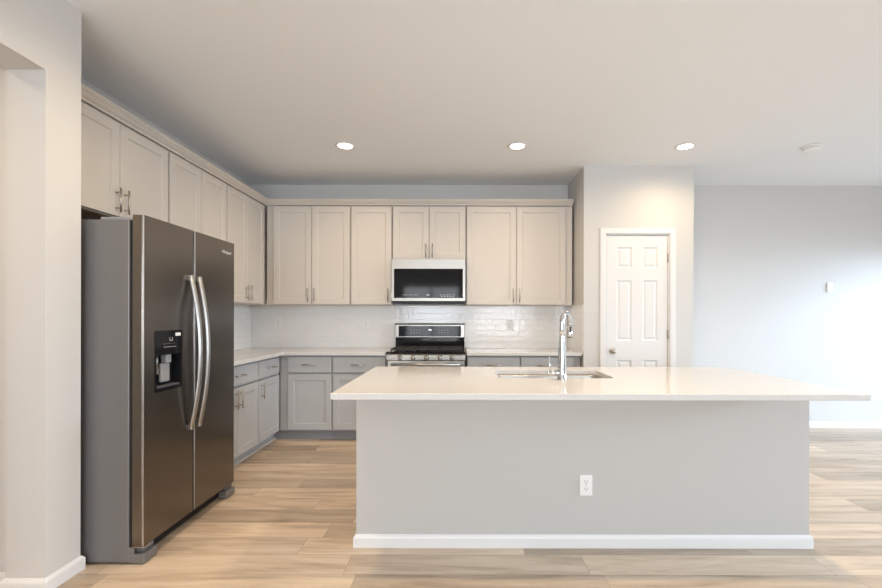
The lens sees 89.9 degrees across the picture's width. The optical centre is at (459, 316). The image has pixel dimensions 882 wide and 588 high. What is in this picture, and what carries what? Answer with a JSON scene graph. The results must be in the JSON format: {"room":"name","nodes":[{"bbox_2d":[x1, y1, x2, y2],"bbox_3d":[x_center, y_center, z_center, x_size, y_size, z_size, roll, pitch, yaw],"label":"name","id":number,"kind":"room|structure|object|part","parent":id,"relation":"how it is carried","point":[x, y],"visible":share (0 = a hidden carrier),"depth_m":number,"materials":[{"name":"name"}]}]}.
{"room":"kitchen","nodes":[
{"label":"kitchen","id":0,"kind":"room"},
{"bbox_2d":[0,66,5,571],"bbox_3d":[-3.140,-0.134,1.280,2.120,2.795,1.860,0,0,0],"label":"wall","id":1,"kind":"structure","parent":0,"point":[2,70],"depth_m":2.07,"materials":[{"name":"grey paint"}]},
{"bbox_2d":[0,572,4,581],"bbox_3d":[-3.075,1.229,1.285,1.955,0.070,1.570,0,0,0],"label":"baseboard","id":2,"kind":"structure","parent":1,"relation":"attached to","point":[2,574],"depth_m":2.06,"materials":[{"name":"white paint"}]},
{"bbox_2d":[0,0,80,577],"bbox_3d":[-1.990,-0.132,-0.695,0.180,2.795,5.810,0,0,0],"label":"wall","id":3,"kind":"structure","parent":0,"point":[40,40],"depth_m":2.02,"materials":[{"name":"grey paint"}]},
{"bbox_2d":[0,555,85,587],"bbox_3d":[-1.992,1.231,2.115,0.208,0.070,0.218,0,0,0],"label":"baseboard","id":4,"kind":"structure","parent":3,"relation":"attached to","point":[69,570],"depth_m":2.04,"materials":[{"name":"white paint"}]},
{"bbox_2d":[81,77,250,349],"bbox_3d":[-2.482,-0.133,3.725,0.148,2.795,3.030,0,0,0],"label":"wall","id":5,"kind":"structure","parent":0,"point":[83,81],"depth_m":4.70,"materials":[{"name":"grey paint"}]},
{"bbox_2d":[81,102,167,221],"bbox_3d":[-2.242,-0.911,2.734,0.342,0.598,0.918,0,0,0],"label":"upper cabinet","id":6,"kind":"object","parent":5,"relation":"attached to","point":[124,173],"visible":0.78,"depth_m":2.71,"materials":[{"name":"beige paint"}]},
{"bbox_3d":[-2.275,-0.615,2.734,0.257,0.004,0.882,0,0,0],"label":"panel","id":7,"kind":"part","parent":6,"relation":"part of","materials":[{"name":"brown wood"}]},
{"bbox_3d":[-2.116,-0.909,2.507,0.020,0.578,0.450,0,0,0],"label":"door","id":8,"kind":"part","parent":6,"relation":"part of","materials":[{"name":"beige paint"}]},
{"bbox_3d":[-2.089,-0.716,2.700,0.036,0.150,0.011,0,0,0],"label":"handle","id":9,"kind":"part","parent":6,"relation":"part of","materials":[{"name":"silver metal"}]},
{"bbox_3d":[-2.089,-0.716,2.768,0.036,0.150,0.011,0,0,0],"label":"handle","id":10,"kind":"part","parent":6,"relation":"part of","materials":[{"name":"silver metal"}]},
{"bbox_3d":[-2.116,-0.909,2.961,0.020,0.578,0.450,0,0,0],"label":"door","id":11,"kind":"part","parent":6,"relation":"part of","materials":[{"name":"beige paint"}]},
{"bbox_2d":[168,152,226,240],"bbox_3d":[-2.242,-0.672,3.592,0.342,1.076,0.790,0,0,0],"label":"upper cabinet","id":12,"kind":"object","parent":5,"relation":"attached to","point":[197,200],"visible":0.19,"depth_m":3.52,"materials":[{"name":"beige paint"}]},
{"bbox_3d":[-2.116,-0.669,3.397,0.020,1.058,0.386,0,0,0],"label":"door","id":13,"kind":"part","parent":12,"relation":"part of","materials":[{"name":"beige paint"}]},
{"bbox_3d":[-2.116,-0.669,3.787,0.020,1.058,0.386,0,0,0],"label":"door","id":14,"kind":"part","parent":12,"relation":"part of","materials":[{"name":"beige paint"}]},
{"bbox_2d":[226,185,266,304],"bbox_3d":[-2.242,-0.672,4.536,0.342,1.076,1.090,0,0,0],"label":"upper cabinet","id":15,"kind":"object","parent":5,"relation":"attached to","point":[246,218],"visible":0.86,"depth_m":4.38,"materials":[{"name":"beige paint"}]},
{"bbox_3d":[-2.116,-0.669,4.185,0.020,1.058,0.374,0,0,0],"label":"door","id":16,"kind":"part","parent":15,"relation":"part of","materials":[{"name":"beige paint"}]},
{"bbox_3d":[-2.090,-0.239,4.340,0.036,0.150,0.011,0,0,0],"label":"handle","id":17,"kind":"part","parent":15,"relation":"part of","materials":[{"name":"silver metal"}]},
{"bbox_3d":[-2.116,-0.669,4.565,0.020,1.058,0.374,0,0,0],"label":"door","id":18,"kind":"part","parent":15,"relation":"part of","materials":[{"name":"beige paint"}]},
{"bbox_2d":[57,426,881,587],"bbox_3d":[0.697,1.331,0.810,9.800,0.120,8.820,0,0,0],"label":"floor","id":19,"kind":"structure","parent":0,"point":[289,520],"depth_m":2.36,"materials":[{"name":"brown wood"}]},
{"bbox_2d":[80,215,234,563],"bbox_3d":[-1.968,0.371,2.708,0.854,1.790,0.913,0,0,0],"label":"refrigerator","id":20,"kind":"object","parent":19,"relation":"on","point":[157,296],"visible":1,"depth_m":2.32,"materials":[{"name":"grey metal"}]},
{"bbox_3d":[-1.620,0.326,2.256,0.005,1.694,0.006,0,0,0],"label":"edge trim","id":21,"kind":"part","parent":20,"relation":"part of","materials":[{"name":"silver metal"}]},
{"bbox_3d":[-1.646,0.326,2.465,0.054,1.698,0.426,0,0,0],"label":"door","id":22,"kind":"part","parent":20,"relation":"part of","materials":[{"name":"silver metal"}]},
{"bbox_3d":[-1.620,0.326,2.692,0.005,1.694,0.006,0,0,0],"label":"edge trim","id":23,"kind":"part","parent":20,"relation":"part of","materials":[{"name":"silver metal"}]},
{"bbox_3d":[-1.580,0.212,2.635,0.078,0.922,0.035,0,0,0],"label":"handle","id":24,"kind":"part","parent":20,"relation":"part of","materials":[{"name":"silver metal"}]},
{"bbox_3d":[-1.580,0.212,2.717,0.078,0.922,0.035,0,0,0],"label":"handle","id":25,"kind":"part","parent":20,"relation":"part of","materials":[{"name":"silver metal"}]},
{"bbox_3d":[-1.646,0.326,2.926,0.054,1.698,0.477,0,0,0],"label":"door","id":26,"kind":"part","parent":20,"relation":"part of","materials":[{"name":"silver metal"}]},
{"bbox_2d":[234,361,258,465],"bbox_3d":[-2.103,0.827,3.612,0.628,0.878,0.780,0,0,0],"label":"base cabinet","id":27,"kind":"object","parent":19,"relation":"on","point":[246,375],"visible":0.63,"depth_m":3.77,"materials":[{"name":"grey paint"}]},
{"bbox_3d":[-1.835,0.865,3.419,0.020,0.566,0.380,0,0,0],"label":"door","id":28,"kind":"part","parent":27,"relation":"part of","materials":[{"name":"grey paint"}]},
{"bbox_3d":[-1.807,0.676,3.578,0.036,0.150,0.011,0,0,0],"label":"handle","id":29,"kind":"part","parent":27,"relation":"part of","materials":[{"name":"silver metal"}]},
{"bbox_3d":[-1.915,1.257,3.612,0.012,0.018,0.780,0,0,0],"label":"shoe moulding","id":30,"kind":"part","parent":27,"relation":"part of","materials":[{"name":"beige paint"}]},
{"bbox_3d":[-1.807,0.676,3.647,0.036,0.150,0.011,0,0,0],"label":"handle","id":31,"kind":"part","parent":27,"relation":"part of","materials":[{"name":"silver metal"}]},
{"bbox_3d":[-1.834,0.484,3.612,0.020,0.160,0.766,0,0,0],"label":"drawer","id":32,"kind":"part","parent":27,"relation":"part of","materials":[{"name":"grey paint"}]},
{"bbox_3d":[-1.835,0.865,3.805,0.020,0.566,0.380,0,0,0],"label":"door","id":33,"kind":"part","parent":27,"relation":"part of","materials":[{"name":"grey paint"}]},
{"bbox_2d":[234,348,391,365],"bbox_3d":[-1.579,0.371,4.146,1.657,0.032,1.891,0,0,0],"label":"countertop","id":34,"kind":"structure","parent":27,"relation":"on","point":[247,355],"depth_m":4.45,"materials":[{"name":"white stone"}]},
{"bbox_2d":[248,357,279,455],"bbox_3d":[-2.103,0.827,4.288,0.628,0.878,0.568,0,0,0],"label":"base cabinet","id":35,"kind":"object","parent":19,"relation":"on","point":[268,379],"visible":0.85,"depth_m":4.22,"materials":[{"name":"grey paint"}]},
{"bbox_3d":[-1.915,1.257,4.288,0.012,0.018,0.568,0,0,0],"label":"shoe moulding","id":36,"kind":"part","parent":35,"relation":"part of","materials":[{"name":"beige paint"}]},
{"bbox_3d":[-1.835,0.865,4.235,0.020,0.566,0.448,0,0,0],"label":"door","id":37,"kind":"part","parent":35,"relation":"part of","materials":[{"name":"grey paint"}]},
{"bbox_3d":[-1.834,0.484,4.235,0.020,0.160,0.448,0,0,0],"label":"drawer","id":38,"kind":"part","parent":35,"relation":"part of","materials":[{"name":"grey paint"}]},
{"bbox_2d":[275,355,334,438],"bbox_3d":[-1.610,0.828,4.777,0.614,0.878,0.644,0,0,0],"label":"base cabinet","id":39,"kind":"object","parent":19,"relation":"on","point":[306,381],"visible":0.89,"depth_m":4.50,"materials":[{"name":"grey paint"}]},
{"bbox_3d":[-1.531,0.485,4.500,0.444,0.160,0.020,0,0,0],"label":"drawer","id":40,"kind":"part","parent":39,"relation":"part of","materials":[{"name":"grey paint"}]},
{"bbox_3d":[-1.532,0.866,4.500,0.444,0.566,0.020,0,0,0],"label":"door","id":41,"kind":"part","parent":39,"relation":"part of","materials":[{"name":"grey paint"}]},
{"bbox_2d":[333,355,387,438],"bbox_3d":[-1.027,0.829,4.777,0.548,0.878,0.644,0,0,0],"label":"base cabinet","id":42,"kind":"object","parent":19,"relation":"on","point":[346,368],"visible":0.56,"depth_m":4.49,"materials":[{"name":"grey paint"}]},
{"bbox_3d":[-1.027,0.867,4.500,0.534,0.566,0.020,0,0,0],"label":"door","id":43,"kind":"part","parent":42,"relation":"part of","materials":[{"name":"grey paint"}]},
{"bbox_3d":[-1.026,0.486,4.500,0.534,0.160,0.020,0,0,0],"label":"drawer","id":44,"kind":"part","parent":42,"relation":"part of","materials":[{"name":"grey paint"}]},
{"bbox_2d":[386,323,464,366],"bbox_3d":[-0.342,0.670,4.730,0.796,1.198,0.713,0,0,0],"label":"gas range","id":45,"kind":"object","parent":19,"relation":"on","point":[417,344],"visible":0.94,"depth_m":4.96,"materials":[{"name":"grey metal"}]},
{"bbox_3d":[-0.342,0.474,4.402,0.692,0.024,0.057,0,0,0],"label":"oven handle","id":46,"kind":"part","parent":45,"relation":"part of","materials":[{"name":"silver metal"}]},
{"bbox_3d":[-0.342,0.403,4.449,0.792,0.057,0.049,0,0,0],"label":"control panel","id":47,"kind":"part","parent":45,"relation":"part of","materials":[{"name":"silver metal"}]},
{"bbox_3d":[-0.343,0.732,4.452,0.780,0.585,0.044,0,0,0],"label":"oven door","id":48,"kind":"part","parent":45,"relation":"part of","materials":[{"name":"silver metal"}]},
{"bbox_2d":[387,348,464,353],"bbox_3d":[-0.342,0.363,4.730,0.792,0.020,0.580,0,0,0],"label":"cooktop","id":49,"kind":"object","parent":45,"relation":"in","point":[394,350],"depth_m":4.49,"materials":[{"name":"black metal"}]},
{"bbox_3d":[-0.341,0.293,5.040,0.782,0.118,0.080,0,0,0],"label":"vent panel","id":50,"kind":"part","parent":45,"relation":"part of","materials":[{"name":"black metal"}]},
{"bbox_2d":[466,354,519,366],"bbox_3d":[0.342,0.832,4.777,0.543,0.878,0.644,0,0,0],"label":"base cabinet","id":51,"kind":"object","parent":19,"relation":"on","point":[471,361],"visible":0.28,"depth_m":4.49,"materials":[{"name":"grey paint"}]},
{"bbox_2d":[520,356,579,366],"bbox_3d":[0.924,0.833,4.777,0.617,0.878,0.644,0,0,0],"label":"base cabinet","id":52,"kind":"object","parent":19,"relation":"on","point":[525,361],"visible":0.22,"depth_m":4.49,"materials":[{"name":"grey paint"}]},
{"bbox_2d":[466,348,581,355],"bbox_3d":[0.651,0.375,4.771,1.167,0.032,0.639,0,0,0],"label":"countertop","id":53,"kind":"structure","parent":52,"relation":"on","point":[469,351],"depth_m":4.47,"materials":[{"name":"white stone"}]},
{"bbox_2d":[353,400,813,548],"bbox_3d":[0.679,0.835,2.824,2.531,0.872,0.802,0,0,0],"label":"kitchen island","id":54,"kind":"object","parent":19,"relation":"on","point":[666,474],"visible":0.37,"depth_m":2.44,"materials":[{"name":"grey paint"}]},
{"bbox_3d":[0.678,1.236,2.792,2.531,0.070,0.737,0,0,0],"label":"baseboard","id":55,"kind":"part","parent":54,"relation":"part of","materials":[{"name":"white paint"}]},
{"bbox_2d":[580,475,591,495],"bbox_3d":[0.695,0.928,2.432,0.070,0.115,0.009,0,0,0],"label":"power outlet","id":56,"kind":"object","parent":54,"relation":"attached to","point":[585,480],"visible":1,"depth_m":2.43,"materials":[{"name":"white plastic"}]},
{"bbox_2d":[583,479,588,484],"bbox_3d":[0.695,0.908,2.430,0.033,0.029,0.002,0,0,0],"label":"socket","id":57,"kind":"object","parent":56,"relation":"attached to","point":[585,481],"depth_m":2.43,"materials":[{"name":"white plastic"}]},
{"bbox_2d":[583,486,588,491],"bbox_3d":[0.695,0.948,2.430,0.033,0.029,0.002,0,0,0],"label":"socket","id":58,"kind":"object","parent":56,"relation":"attached to","point":[585,488],"depth_m":2.43,"materials":[{"name":"white plastic"}]},
{"bbox_2d":[330,367,870,400],"bbox_3d":[0.670,0.382,2.670,2.578,0.031,1.140,0,0,0],"label":"island countertop","id":59,"kind":"structure","parent":54,"relation":"on","point":[379,383],"depth_m":2.35,"materials":[{"name":"white stone"}]},
{"bbox_2d":[497,374,602,377],"bbox_3d":[0.584,0.503,2.845,0.744,0.209,0.454,0,0,0],"label":"sink","id":60,"kind":"object","parent":59,"relation":"in","point":[498,375],"visible":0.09,"depth_m":3.05,"materials":[{"name":"silver metal"}]},
{"bbox_2d":[547,311,572,380],"bbox_3d":[0.600,0.165,2.580,0.197,0.401,0.087,0,0,-30],"label":"kitchen faucet","id":61,"kind":"object","parent":59,"relation":"on","point":[561,373],"visible":1,"depth_m":2.55,"materials":[{"name":"silver metal"}]},
{"bbox_3d":[0.625,0.038,2.601,0.030,0.147,0.134,0,0,38],"label":"spout","id":62,"kind":"part","parent":61,"relation":"part of","materials":[{"name":"silver metal"}]},
{"bbox_2d":[67,0,881,185],"bbox_3d":[0.778,-1.598,0.750,9.950,0.150,9.000,0,0,0],"label":"ceiling","id":63,"kind":"structure","parent":0,"point":[425,92],"depth_m":2.89,"materials":[{"name":"white paint"}]},
{"bbox_2d":[335,142,354,149],"bbox_3d":[-1.022,-1.523,3.930,0.176,0.008,0.176,0,0,0],"label":"recessed light","id":64,"kind":"object","parent":63,"relation":"in","point":[341,145],"visible":1,"depth_m":3.92,"materials":[{"name":"white paint"}]},
{"bbox_2d":[507,142,526,149],"bbox_3d":[0.511,-1.520,3.930,0.176,0.008,0.176,0,0,0],"label":"recessed light","id":65,"kind":"object","parent":63,"relation":"in","point":[516,145],"visible":1,"depth_m":3.92,"materials":[{"name":"white paint"}]},
{"bbox_2d":[674,142,696,150],"bbox_3d":[2.008,-1.517,3.930,0.176,0.008,0.176,0,0,0],"label":"recessed light","id":66,"kind":"object","parent":63,"relation":"in","point":[684,146],"visible":1,"depth_m":3.92,"materials":[{"name":"white paint"}]},
{"bbox_2d":[800,143,822,153],"bbox_3d":[3.133,-1.494,3.930,0.164,0.050,0.164,0,0,0],"label":"smoke detector","id":67,"kind":"object","parent":63,"relation":"attached to","point":[811,148],"visible":1,"depth_m":3.89,"materials":[{"name":"white plastic"}]},
{"bbox_2d":[251,185,881,425],"bbox_3d":[1.592,-0.124,5.166,8.016,2.795,0.148,0,0,0],"label":"wall","id":68,"kind":"structure","parent":0,"point":[766,257],"depth_m":5.10,"materials":[{"name":"grey paint"}]},
{"bbox_2d":[275,317,281,326],"bbox_3d":[-2.095,0.061,5.087,0.070,0.115,0.009,0,0,0],"label":"power outlet","id":69,"kind":"object","parent":68,"relation":"attached to","point":[277,319],"visible":1,"depth_m":5.09,"materials":[{"name":"white plastic"}]},
{"bbox_2d":[267,206,356,305],"bbox_3d":[-1.644,-0.671,4.917,0.910,1.076,0.364,0,0,0],"label":"upper cabinet","id":70,"kind":"object","parent":68,"relation":"attached to","point":[309,247],"visible":0.95,"depth_m":4.78,"materials":[{"name":"beige paint"}]},
{"bbox_3d":[-1.813,-0.669,4.780,0.410,1.058,0.020,0,0,0],"label":"door","id":71,"kind":"part","parent":70,"relation":"part of","materials":[{"name":"beige paint"}]},
{"bbox_3d":[-1.398,-0.668,4.780,0.410,1.058,0.020,0,0,0],"label":"door","id":72,"kind":"part","parent":70,"relation":"part of","materials":[{"name":"beige paint"}]},
{"bbox_2d":[363,319,368,328],"bbox_3d":[-1.085,0.083,5.087,0.070,0.115,0.009,0,0,0],"label":"power outlet","id":73,"kind":"object","parent":68,"relation":"attached to","point":[365,321],"visible":1,"depth_m":5.09,"materials":[{"name":"white plastic"}]},
{"bbox_2d":[351,206,395,305],"bbox_3d":[-0.960,-0.670,4.917,0.449,1.076,0.364,0,0,0],"label":"upper cabinet","id":74,"kind":"object","parent":68,"relation":"attached to","point":[371,226],"visible":0.97,"depth_m":4.78,"materials":[{"name":"beige paint"}]},
{"bbox_2d":[393,206,465,262],"bbox_3d":[-0.334,-0.913,4.917,0.795,0.587,0.364,0,0,0],"label":"upper cabinet","id":75,"kind":"object","parent":68,"relation":"attached to","point":[419,232],"visible":0.89,"depth_m":4.78,"materials":[{"name":"beige paint"}]},
{"bbox_3d":[-0.530,-0.910,4.780,0.388,0.571,0.020,0,0,0],"label":"door","id":76,"kind":"part","parent":75,"relation":"part of","materials":[{"name":"beige paint"}]},
{"bbox_2d":[391,259,464,303],"bbox_3d":[-0.335,-0.379,4.884,0.784,0.472,0.408,0,0,0],"label":"microwave oven","id":77,"kind":"object","parent":75,"relation":"attached to","point":[413,281],"visible":1,"depth_m":4.68,"materials":[{"name":"grey metal"}]},
{"bbox_3d":[-0.335,-0.357,4.696,0.731,0.311,0.024,0,0,0],"label":"glass","id":78,"kind":"part","parent":77,"relation":"part of","materials":[{"name":"black glass"}]},
{"bbox_3d":[-0.137,-0.909,4.780,0.388,0.571,0.020,0,0,0],"label":"door","id":79,"kind":"part","parent":75,"relation":"part of","materials":[{"name":"beige paint"}]},
{"bbox_2d":[507,320,512,329],"bbox_3d":[0.575,0.096,5.087,0.070,0.115,0.009,0,0,0],"label":"power outlet","id":80,"kind":"object","parent":68,"relation":"attached to","point":[509,322],"visible":1,"depth_m":5.09,"materials":[{"name":"white plastic"}]},
{"bbox_2d":[466,206,571,305],"bbox_3d":[0.643,-0.667,4.917,1.152,1.076,0.364,0,0,0],"label":"upper cabinet","id":81,"kind":"object","parent":68,"relation":"attached to","point":[516,255],"visible":0.99,"depth_m":4.78,"materials":[{"name":"beige paint"}]},
{"bbox_2d":[81,83,573,205],"bbox_3d":[-0.454,-1.235,3.533,3.343,0.054,2.515,0,0,0],"label":"crown molding","id":82,"kind":"structure","parent":81,"relation":"attached to","point":[89,97],"depth_m":4.55,"materials":[{"name":"beige paint"}]},
{"bbox_3d":[0.341,-0.664,4.780,0.532,1.058,0.020,0,0,0],"label":"door","id":83,"kind":"part","parent":81,"relation":"part of","materials":[{"name":"beige paint"}]},
{"bbox_3d":[0.878,-0.663,4.780,0.532,1.058,0.020,0,0,0],"label":"door","id":84,"kind":"part","parent":81,"relation":"part of","materials":[{"name":"beige paint"}]},
{"bbox_2d":[827,283,832,291],"bbox_3d":[4.271,-0.342,5.091,0.064,0.110,0.017,0,0,0],"label":"wall control","id":85,"kind":"object","parent":68,"relation":"attached to","point":[829,285],"visible":1,"depth_m":5.08,"materials":[{"name":"white plastic"}]},
{"bbox_2d":[809,421,881,427],"bbox_3d":[3.973,1.243,5.093,3.250,0.070,0.014,0,0,0],"label":"baseboard","id":86,"kind":"structure","parent":68,"relation":"attached to","point":[812,424],"depth_m":5.09,"materials":[{"name":"white paint"}]},
{"bbox_2d":[568,166,693,366],"bbox_3d":[1.798,-0.124,4.770,1.105,2.795,0.660,0,0,0],"label":"wall","id":87,"kind":"structure","parent":0,"point":[603,196],"depth_m":4.44,"materials":[{"name":"grey paint"}]},
{"bbox_2d":[567,304,582,353],"bbox_3d":[1.241,0.122,4.773,0.008,0.500,0.636,0,0,0],"label":"wall","id":88,"kind":"structure","parent":87,"relation":"attached to","point":[575,343],"depth_m":4.68,"materials":[{"name":"paint"}]},
{"bbox_2d":[606,236,668,366],"bbox_3d":[1.788,0.221,4.433,0.622,2.085,0.098,0,0,0],"label":"door","id":89,"kind":"structure","parent":87,"relation":"in","point":[637,334],"depth_m":4.45,"materials":[{"name":"white paint"}]},
{"bbox_3d":[1.534,0.343,4.415,0.062,0.062,0.062,0,0,0],"label":"knob","id":90,"kind":"part","parent":89,"relation":"part of","materials":[{"name":"silver metal"}]},
{"bbox_2d":[599,228,675,366],"bbox_3d":[1.785,0.190,4.489,0.760,2.168,0.133,0,0,0],"label":"trim","id":91,"kind":"structure","parent":87,"relation":"attached to","point":[604,232],"depth_m":4.42,"materials":[{"name":"white paint"}]}
]}

